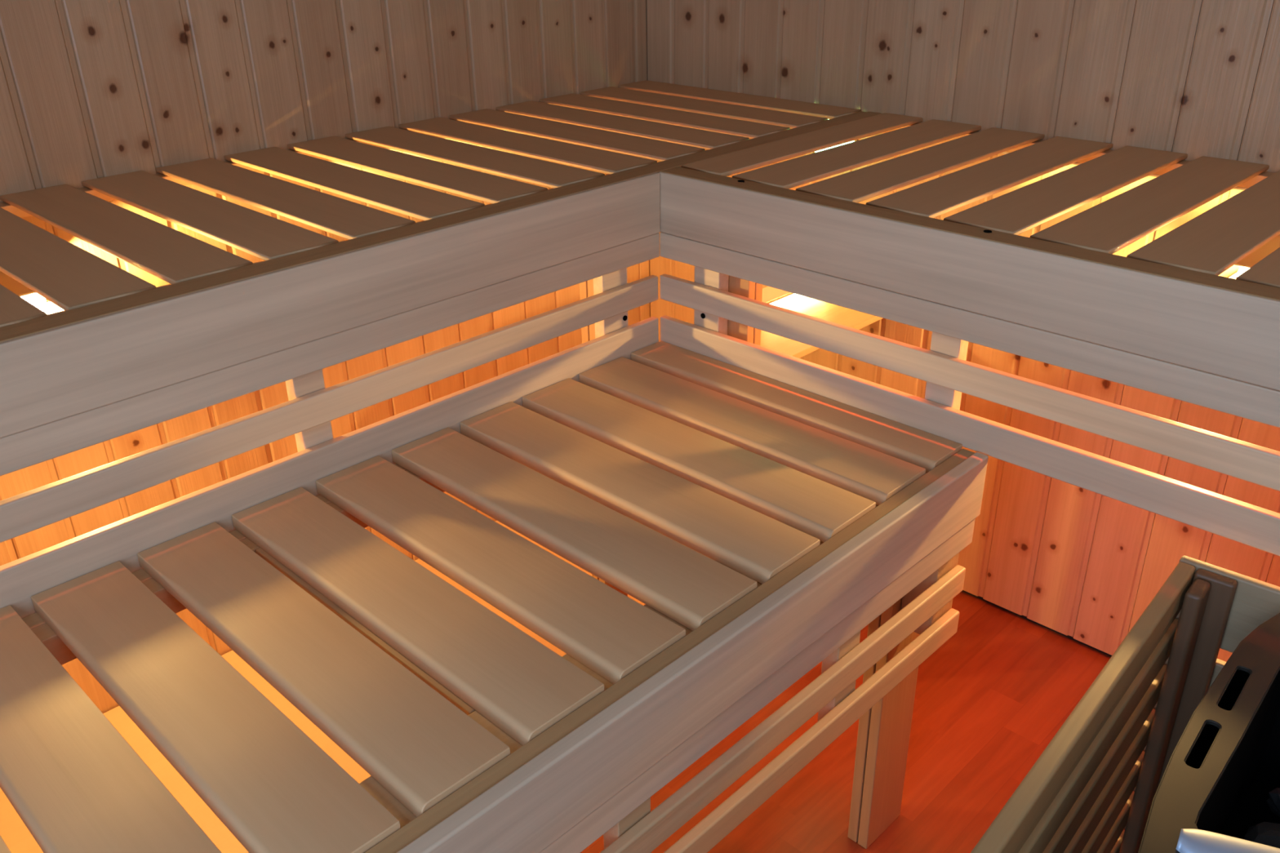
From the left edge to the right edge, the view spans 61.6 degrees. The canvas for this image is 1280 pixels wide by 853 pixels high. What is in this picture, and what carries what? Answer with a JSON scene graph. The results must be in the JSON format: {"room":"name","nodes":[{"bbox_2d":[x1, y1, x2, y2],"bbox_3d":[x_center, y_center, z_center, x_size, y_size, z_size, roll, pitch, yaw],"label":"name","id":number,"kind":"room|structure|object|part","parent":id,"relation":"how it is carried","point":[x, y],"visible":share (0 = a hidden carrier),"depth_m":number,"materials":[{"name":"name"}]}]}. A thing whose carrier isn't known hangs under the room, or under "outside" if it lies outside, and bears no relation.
{"room":"spa","nodes":[
{"label":"spa","id":0,"kind":"room"},
{"bbox_2d":[0,0,650,713],"bbox_3d":[-0.809,-0.463,1.611,0.060,2.041,2.410,23,35,39],"label":"wall","id":1,"kind":"structure","parent":0,"point":[90,89],"depth_m":1.78,"materials":[{"name":"brown wood"}]},
{"bbox_2d":[0,271,63,314],"bbox_3d":[-0.858,-0.169,1.508,0.174,0.115,0.320,23,35,39],"label":"lamp","id":2,"kind":"object","parent":1,"relation":"attached to","point":[36,300],"visible":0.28,"depth_m":1.47,"materials":[{"name":"white"}]},
{"bbox_2d":[0,271,35,296],"bbox_3d":[-0.859,-0.208,1.489,0.174,0.003,0.160,23,35,39],"label":"hood","id":3,"kind":"object","parent":2,"relation":"attached to","point":[7,282],"depth_m":1.45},
{"bbox_3d":[-0.839,-0.172,1.486,0.032,0.032,0.032,23,35,39],"label":"glass","id":4,"kind":"part","parent":2,"relation":"part of","materials":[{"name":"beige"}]},
{"bbox_2d":[580,591,1111,852],"bbox_3d":[0.053,0.846,1.297,2.477,0.050,2.472,23,35,39],"label":"floor","id":5,"kind":"structure","parent":0,"point":[988,701],"depth_m":1.82,"materials":[{"name":"brown wood"}]},
{"bbox_2d":[0,520,715,852],"bbox_3d":[-0.623,0.536,1.838,0.513,0.044,2.000,23,35,39],"label":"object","id":6,"kind":"object","parent":5,"relation":"on","point":[14,832],"visible":0.02,"depth_m":1.77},
{"bbox_2d":[0,80,881,617],"bbox_3d":[-0.579,0.139,1.627,0.610,0.941,2.347,23,35,39],"label":"bench","id":7,"kind":"object","parent":5,"relation":"on","point":[125,353],"visible":0.82,"depth_m":1.34,"materials":[{"name":"brown wood"}]},
{"bbox_3d":[-0.583,0.069,1.121,0.013,0.039,1.742,23,35,39],"label":"rail","id":8,"kind":"part","parent":7,"relation":"part of","materials":[{"name":"brown wood"}]},
{"bbox_3d":[-0.582,0.144,1.158,0.013,0.069,1.742,23,35,39],"label":"rail","id":9,"kind":"part","parent":7,"relation":"part of","materials":[{"name":"brown wood"}]},
{"bbox_3d":[-0.064,0.067,1.811,0.016,0.890,0.055,23,35,39],"label":"post","id":10,"kind":"part","parent":7,"relation":"part of","materials":[{"name":"brown wood"}]},
{"bbox_3d":[-0.051,0.072,1.800,0.016,0.890,0.055,23,35,39],"label":"post","id":11,"kind":"part","parent":7,"relation":"part of","materials":[{"name":"brown wood"}]},
{"bbox_2d":[0,341,988,852],"bbox_3d":[-0.364,0.535,1.128,0.570,0.671,1.752,23,35,39],"label":"bench","id":12,"kind":"object","parent":5,"relation":"on","point":[822,520],"visible":1,"depth_m":1.09,"materials":[{"name":"brown wood"}]},
{"bbox_3d":[-0.177,0.484,0.876,0.014,0.037,1.726,23,35,39],"label":"rail","id":13,"kind":"part","parent":12,"relation":"part of","materials":[{"name":"brown wood"}]},
{"bbox_3d":[-0.176,0.546,0.907,0.014,0.036,1.726,23,35,39],"label":"rail","id":14,"kind":"part","parent":12,"relation":"part of","materials":[{"name":"brown wood"}]},
{"bbox_3d":[0.354,0.355,1.550,0.016,0.595,0.095,23,35,39],"label":"post","id":15,"kind":"part","parent":12,"relation":"part of","materials":[{"name":"brown wood"}]},
{"bbox_3d":[0.367,0.360,1.538,0.016,0.595,0.095,23,35,39],"label":"post","id":16,"kind":"part","parent":12,"relation":"part of","materials":[{"name":"brown wood"}]},
{"bbox_2d":[658,112,1279,556],"bbox_3d":[0.839,0.193,1.470,1.834,0.941,0.602,23,35,39],"label":"bench","id":17,"kind":"object","parent":5,"relation":"on","point":[1161,318],"depth_m":1.36,"materials":[{"name":"brown wood"}]},
{"bbox_3d":[0.157,0.085,1.768,0.045,0.890,0.016,23,35,39],"label":"post","id":18,"kind":"part","parent":17,"relation":"part of","materials":[{"name":"brown wood"}]},
{"bbox_3d":[0.169,0.079,1.779,0.045,0.890,0.016,23,35,39],"label":"post","id":19,"kind":"part","parent":17,"relation":"part of","materials":[{"name":"brown wood"}]},
{"bbox_2d":[761,286,805,306],"bbox_3d":[0.254,-0.245,2.068,0.055,0.028,0.350,23,35,39],"label":"lamp","id":20,"kind":"object","parent":17,"relation":"on","point":[769,294],"visible":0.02,"depth_m":2.06,"materials":[{"name":"beige"}]},
{"bbox_3d":[0.253,-0.257,2.063,0.053,0.002,0.350,23,35,39],"label":"lamp shade","id":21,"kind":"part","parent":20,"relation":"part of","materials":[{"name":"white"}]},
{"bbox_3d":[0.661,0.044,1.128,1.749,0.039,0.013,23,35,39],"label":"rail","id":22,"kind":"part","parent":17,"relation":"part of","materials":[{"name":"brown wood"}]},
{"bbox_3d":[0.662,0.107,1.160,1.749,0.044,0.013,23,35,39],"label":"rail","id":23,"kind":"part","parent":17,"relation":"part of","materials":[{"name":"brown wood"}]},
{"bbox_3d":[1.004,-0.299,1.468,1.100,0.003,0.010,23,35,39],"label":"light strip","id":24,"kind":"part","parent":17,"relation":"part of","materials":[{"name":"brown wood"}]},
{"bbox_2d":[970,555,1279,852],"bbox_3d":[0.606,0.642,0.904,0.620,0.649,0.716,20,33,36],"label":"guard","id":25,"kind":"object","parent":5,"relation":"on","point":[1094,786],"visible":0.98,"depth_m":1.13,"materials":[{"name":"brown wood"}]},
{"bbox_3d":[0.368,0.311,0.952,0.013,0.020,0.702,20,33,36],"label":"rail","id":26,"kind":"part","parent":25,"relation":"part of","materials":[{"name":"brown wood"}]},
{"bbox_3d":[0.596,0.458,1.278,0.017,0.645,0.039,20,33,36],"label":"post","id":27,"kind":"part","parent":25,"relation":"part of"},
{"bbox_3d":[0.621,0.450,1.290,0.041,0.648,0.014,20,33,36],"label":"post","id":28,"kind":"part","parent":25,"relation":"part of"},
{"bbox_3d":[0.830,0.271,1.018,0.620,0.093,0.013,20,33,36],"label":"rail","id":29,"kind":"part","parent":25,"relation":"part of","materials":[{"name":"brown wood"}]},
{"bbox_2d":[1137,613,1279,852],"bbox_3d":[0.612,0.609,0.967,0.383,0.650,0.508,23,35,39],"label":"heater","id":30,"kind":"object","parent":5,"relation":"on","point":[1215,784],"depth_m":0.98,"materials":[{"name":"black metal"}]},
{"bbox_3d":[0.610,0.517,0.921,0.374,0.416,0.499,23,35,39],"label":"casing","id":31,"kind":"part","parent":30,"relation":"part of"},
{"bbox_2d":[1196,670,1279,839],"bbox_3d":[0.643,0.387,0.900,0.300,0.166,0.307,23,35,39],"label":"basket","id":32,"kind":"object","parent":30,"relation":"on","point":[1236,777],"depth_m":1.01,"materials":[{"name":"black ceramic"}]},
{"bbox_3d":[0.647,0.378,1.056,0.044,0.029,0.041,-3,27,-3],"label":"heater stone","id":33,"kind":"part","parent":30,"relation":"part of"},
{"label":"heater stone","id":34,"kind":"object","parent":30,"relation":"in","visible":0},
{"bbox_2d":[1244,822,1279,848],"bbox_3d":[0.575,0.376,0.972,0.048,0.035,0.042,16,31,30],"label":"heater stone","id":35,"kind":"object","parent":34,"relation":"on","point":[1268,833],"visible":0.71,"depth_m":0.96,"materials":[{"name":"black stone"}]},
{"label":"heater stone","id":36,"kind":"object","parent":30,"relation":"in","visible":0},
{"bbox_2d":[1268,787,1279,813],"bbox_3d":[0.614,0.355,1.004,0.045,0.034,0.040,-6,27,-9],"label":"heater stone","id":37,"kind":"object","parent":36,"relation":"on","point":[1274,794],"visible":1,"depth_m":1.00,"materials":[{"name":"black stone"}]},
{"bbox_2d":[646,0,1279,662],"bbox_3d":[0.878,-0.486,1.598,2.357,2.041,0.060,23,35,39],"label":"wall","id":38,"kind":"structure","parent":0,"point":[1196,78],"depth_m":1.88,"materials":[{"name":"brown wood"}]},
{"bbox_2d":[814,119,857,152],"bbox_3d":[0.370,-0.543,2.060,0.096,0.096,0.032,23,35,39],"label":"lamp","id":39,"kind":"object","parent":38,"relation":"attached to","point":[828,119],"visible":0.02,"depth_m":2.04,"materials":[{"name":"white"}]},
{"bbox_3d":[0.370,-0.543,2.060,0.092,0.092,0.032,23,35,39],"label":"lamp glass","id":40,"kind":"part","parent":39,"relation":"part of","materials":[{"name":"white glass"}]},
{"bbox_2d":[1229,234,1279,279],"bbox_3d":[0.878,-0.224,1.520,0.160,0.090,0.211,23,35,39],"label":"lamp","id":41,"kind":"object","parent":38,"relation":"attached to","point":[1268,248],"visible":0.22,"depth_m":1.48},
{"bbox_3d":[0.846,-0.209,1.491,0.032,0.032,0.032,23,35,39],"label":"glass","id":42,"kind":"part","parent":41,"relation":"part of","materials":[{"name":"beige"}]},
{"bbox_2d":[1234,235,1279,267],"bbox_3d":[0.877,-0.251,1.506,0.160,0.003,0.211,23,35,39],"label":"hood","id":43,"kind":"object","parent":41,"relation":"attached to","point":[1273,244],"depth_m":1.48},
{"bbox_2d":[1229,271,1238,279],"bbox_3d":[0.888,-0.195,1.545,0.100,0.004,0.185,23,35,39],"label":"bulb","id":44,"kind":"object","parent":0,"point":[1234,275],"depth_m":1.60,"materials":[{"name":"white glass"}]}
]}

